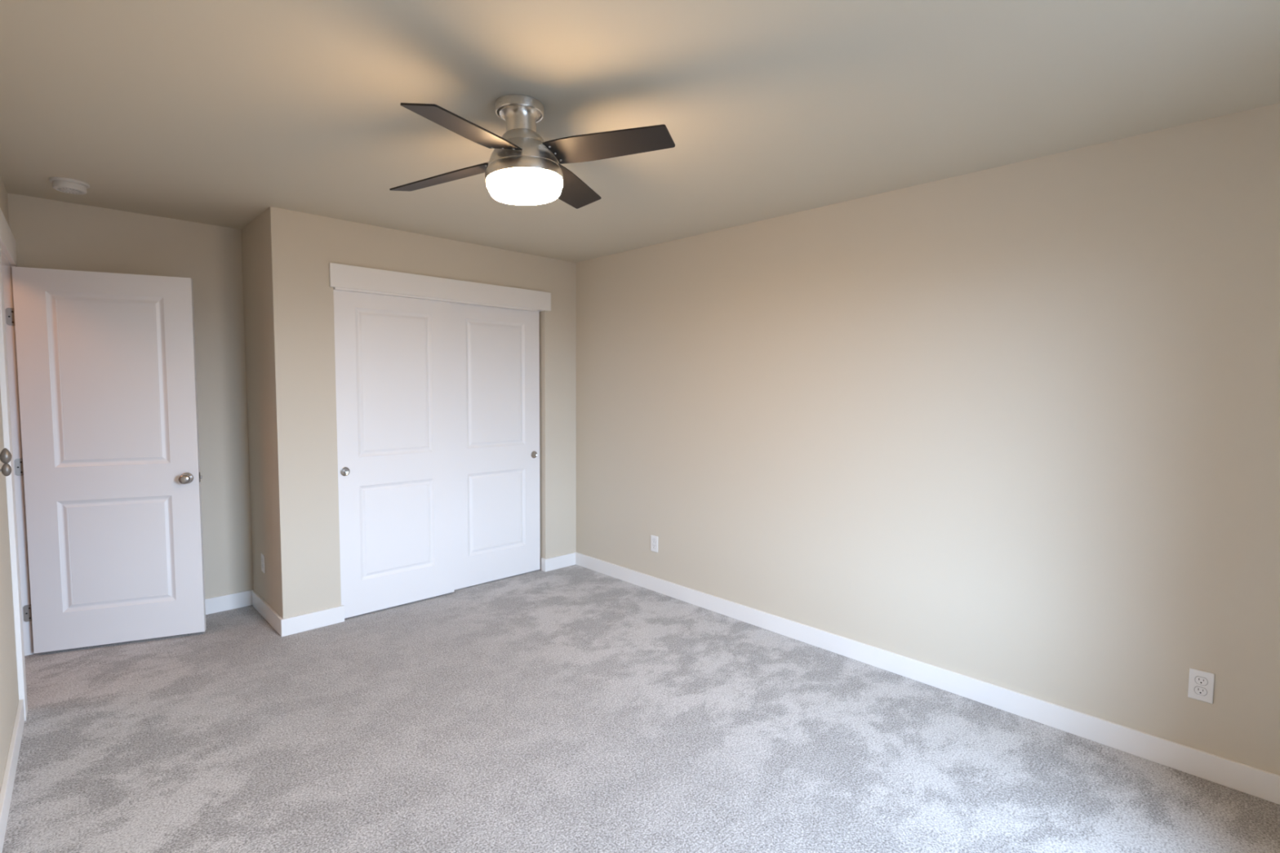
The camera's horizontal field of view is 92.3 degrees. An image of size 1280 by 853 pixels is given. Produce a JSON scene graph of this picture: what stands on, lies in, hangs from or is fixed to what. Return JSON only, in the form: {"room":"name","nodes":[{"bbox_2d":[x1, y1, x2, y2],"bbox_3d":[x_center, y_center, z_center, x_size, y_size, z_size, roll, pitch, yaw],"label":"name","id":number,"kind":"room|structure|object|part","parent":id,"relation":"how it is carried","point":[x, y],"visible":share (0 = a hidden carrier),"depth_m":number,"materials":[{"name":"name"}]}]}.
{"room":"empty bedroom","nodes":[
{"label":"empty bedroom","id":0,"kind":"room"},
{"bbox_2d":[0,175,18,791],"bbox_3d":[-1.582,0.140,1.295,0.115,2.440,5.250,-3,5,-42],"label":"wall","id":1,"kind":"structure","parent":0,"point":[9,693],"depth_m":2.40,"materials":[{"name":"beige paint"}]},
{"bbox_2d":[0,448,11,475],"bbox_3d":[-2.417,0.136,2.338,0.042,0.108,0.033,-3,5,-44],"label":"door knob","id":2,"kind":"object","parent":1,"relation":"attached to","point":[5,455],"visible":1,"depth_m":2.33,"materials":[{"name":"grey metal"}]},
{"bbox_2d":[0,699,24,852],"bbox_3d":[-1.218,1.330,1.055,0.014,0.101,4.275,-3,5,-42],"label":"baseboard","id":3,"kind":"structure","parent":1,"relation":"attached to","point":[6,793],"depth_m":2.19,"materials":[{"name":"white paint"}]},
{"bbox_2d":[0,208,34,720],"bbox_3d":[-3.004,0.149,2.887,0.137,2.200,0.988,-3,5,-42],"label":"trim","id":4,"kind":"structure","parent":1,"relation":"attached to","point":[9,384],"depth_m":2.92,"materials":[{"name":"white paint"}]},
{"bbox_2d":[5,266,206,653],"bbox_3d":[-2.895,0.186,3.372,0.816,2.029,0.162,-1,4,-23],"label":"door","id":5,"kind":"structure","parent":4,"relation":"attached to","point":[109,465],"depth_m":3.35,"materials":[{"name":"white paint"}]},
{"bbox_3d":[-2.563,0.295,3.465,0.065,0.065,0.064,-1,4,-24],"label":"knob","id":6,"kind":"part","parent":5,"relation":"part of","materials":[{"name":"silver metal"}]},
{"bbox_2d":[7,192,253,599],"bbox_3d":[-2.789,-0.031,3.851,4.832,2.440,0.120,-3,5,-44],"label":"wall","id":7,"kind":"structure","parent":0,"point":[47,233],"depth_m":3.83,"materials":[{"name":"beige paint"}]},
{"bbox_2d":[204,589,253,614],"bbox_3d":[-2.925,1.149,3.710,1.030,0.101,0.014,-3,5,-44],"label":"baseboard","id":8,"kind":"structure","parent":7,"relation":"attached to","point":[241,599],"depth_m":3.96,"materials":[{"name":"white paint"}]},
{"bbox_2d":[240,206,284,618],"bbox_3d":[-2.269,-0.023,3.779,0.100,2.440,0.708,-3,5,-44],"label":"wall","id":9,"kind":"structure","parent":0,"point":[256,236],"depth_m":3.71,"materials":[{"name":"beige paint"}]},
{"bbox_2d":[261,553,265,573],"bbox_3d":[-2.356,0.854,3.841,0.007,0.115,0.070,-3,5,-44],"label":"electrical outlet","id":10,"kind":"object","parent":9,"relation":"attached to","point":[263,567],"visible":1,"depth_m":3.83,"materials":[{"name":"white plastic"}]},
{"bbox_2d":[251,590,282,635],"bbox_3d":[-2.313,1.147,3.809,0.014,0.101,0.694,-3,5,-44],"label":"baseboard","id":11,"kind":"structure","parent":9,"relation":"attached to","point":[273,619],"depth_m":3.78,"materials":[{"name":"white paint"}]},
{"bbox_2d":[271,206,576,618],"bbox_3d":[-1.327,-0.049,4.276,2.139,2.440,0.115,-3,5,-44],"label":"wall","id":12,"kind":"structure","parent":0,"point":[304,245],"depth_m":3.69,"materials":[{"name":"beige paint"}]},
{"bbox_2d":[280,604,344,636],"bbox_3d":[-1.948,1.158,3.670,0.346,0.101,0.014,-3,5,-44],"label":"baseboard","id":13,"kind":"structure","parent":12,"relation":"attached to","point":[312,620],"depth_m":3.66,"materials":[{"name":"white paint"}]},
{"bbox_2d":[333,288,454,618],"bbox_3d":[-1.578,0.162,4.004,0.752,2.030,0.037,-3,5,-44],"label":"door","id":14,"kind":"structure","parent":12,"relation":"in","point":[393,354],"depth_m":3.97,"materials":[{"name":"white paint"}]},
{"bbox_3d":[-1.807,0.276,3.768,0.056,0.056,0.004,-3,5,-44],"label":"finger pull","id":15,"kind":"part","parent":14,"relation":"part of","materials":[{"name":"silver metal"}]},
{"bbox_2d":[328,262,551,311],"bbox_3d":[-1.265,-0.922,4.185,1.588,0.150,0.030,-3,5,-44],"label":"trim","id":16,"kind":"structure","parent":12,"relation":"attached to","point":[341,277],"depth_m":4.06,"materials":[{"name":"white paint"}]},
{"bbox_2d":[450,302,540,590],"bbox_3d":[-1.068,0.133,4.551,0.762,2.030,0.037,-3,5,-44],"label":"door","id":17,"kind":"structure","parent":12,"relation":"in","point":[495,350],"depth_m":4.54,"materials":[{"name":"white paint"}]},
{"bbox_3d":[-0.822,0.218,4.773,0.056,0.056,0.004,-3,5,-44],"label":"finger pull","id":18,"kind":"part","parent":17,"relation":"part of","materials":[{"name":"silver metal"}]},
{"bbox_2d":[541,552,575,572],"bbox_3d":[-0.654,1.085,4.947,0.302,0.101,0.056,-3,5,-44],"label":"baseboard","id":19,"kind":"structure","parent":12,"relation":"attached to","point":[569,559],"depth_m":4.91,"materials":[{"name":"white paint"}]},
{"bbox_2d":[0,0,1279,262],"bbox_3d":[-0.865,-1.145,1.879,4.952,0.060,5.513,-3,5,-44],"label":"ceiling","id":20,"kind":"structure","parent":0,"point":[219,113],"depth_m":2.07,"materials":[{"name":"beige paint"}]},
{"bbox_2d":[48,177,89,194],"bbox_3d":[-2.801,-1.177,3.020,0.149,0.047,0.149,-3,5,-44],"label":"smoke detector","id":21,"kind":"object","parent":20,"relation":"attached to","point":[68,185],"visible":1,"depth_m":2.98,"materials":[{"name":"white plastic"}]},
{"bbox_2d":[389,94,675,208],"bbox_3d":[-0.414,-0.972,2.177,0.853,0.319,0.853,-1,4,-24],"label":"ceiling fan","id":22,"kind":"object","parent":20,"relation":"hanging from","point":[522,168],"visible":1,"depth_m":2.09,"materials":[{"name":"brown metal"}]},
{"bbox_3d":[-0.723,-0.929,2.294,0.435,0.082,0.144,2,4,20],"label":"blade","id":23,"kind":"part","parent":22,"relation":"part of","materials":[{"name":"black wood"}]},
{"bbox_3d":[-0.528,-0.906,1.872,0.144,0.064,0.435,2,4,20],"label":"blade","id":24,"kind":"part","parent":22,"relation":"part of","materials":[{"name":"black wood"}]},
{"bbox_3d":[-0.409,-0.847,2.186,0.268,0.068,0.268,-3,5,-44],"label":"lamp shade","id":25,"kind":"part","parent":22,"relation":"part of","materials":[{"name":"white glass"}]},
{"bbox_3d":[-0.300,-0.968,2.487,0.144,0.047,0.435,2,4,20],"label":"blade","id":26,"kind":"part","parent":22,"relation":"part of","materials":[{"name":"black wood"}]},
{"bbox_3d":[-0.105,-0.944,2.064,0.435,0.033,0.144,2,4,20],"label":"blade","id":27,"kind":"part","parent":22,"relation":"part of","materials":[{"name":"black wood"}]},
{"bbox_2d":[2,564,1279,852],"bbox_3d":[-0.881,1.350,2.038,4.952,0.060,5.513,-3,5,-44],"label":"floor","id":28,"kind":"structure","parent":0,"point":[574,708],"depth_m":2.45,"materials":[{"name":"grey carpet"}]},
{"bbox_2d":[576,102,1279,775],"bbox_3d":[0.865,0.007,3.634,0.120,2.440,5.513,-3,5,-44],"label":"wall","id":29,"kind":"structure","parent":0,"point":[1015,427],"depth_m":2.79,"materials":[{"name":"beige paint"}]},
{"bbox_2d":[650,534,657,552],"bbox_3d":[0.101,0.835,4.381,0.007,0.115,0.070,-3,5,-44],"label":"electrical outlet","id":30,"kind":"object","parent":29,"relation":"attached to","point":[654,540],"visible":1,"depth_m":4.38,"materials":[{"name":"white plastic"}]},
{"bbox_2d":[574,551,1279,804],"bbox_3d":[1.044,1.194,3.419,0.014,0.101,4.535,-3,5,-44],"label":"baseboard","id":31,"kind":"structure","parent":29,"relation":"attached to","point":[1261,784],"depth_m":2.81,"materials":[{"name":"white paint"}]},
{"bbox_2d":[1187,667,1214,703],"bbox_3d":[2.107,0.974,2.309,0.007,0.115,0.070,-3,5,-44],"label":"electrical outlet","id":32,"kind":"object","parent":29,"relation":"attached to","point":[1201,683],"visible":1,"depth_m":2.31,"materials":[{"name":"white plastic"}]},
{"bbox_2d":[1194,686,1207,695],"bbox_3d":[2.105,0.993,2.308,0.001,0.030,0.037,-3,5,-44],"label":"receptacle","id":33,"kind":"object","parent":32,"relation":"attached to","point":[1198,691],"depth_m":2.31,"materials":[{"name":"white plastic"}]},
{"bbox_2d":[1195,675,1208,685],"bbox_3d":[2.105,0.954,2.306,0.001,0.030,0.037,-3,5,-44],"label":"receptacle","id":34,"kind":"object","parent":32,"relation":"attached to","point":[1199,680],"depth_m":2.31,"materials":[{"name":"white plastic"}]}
]}

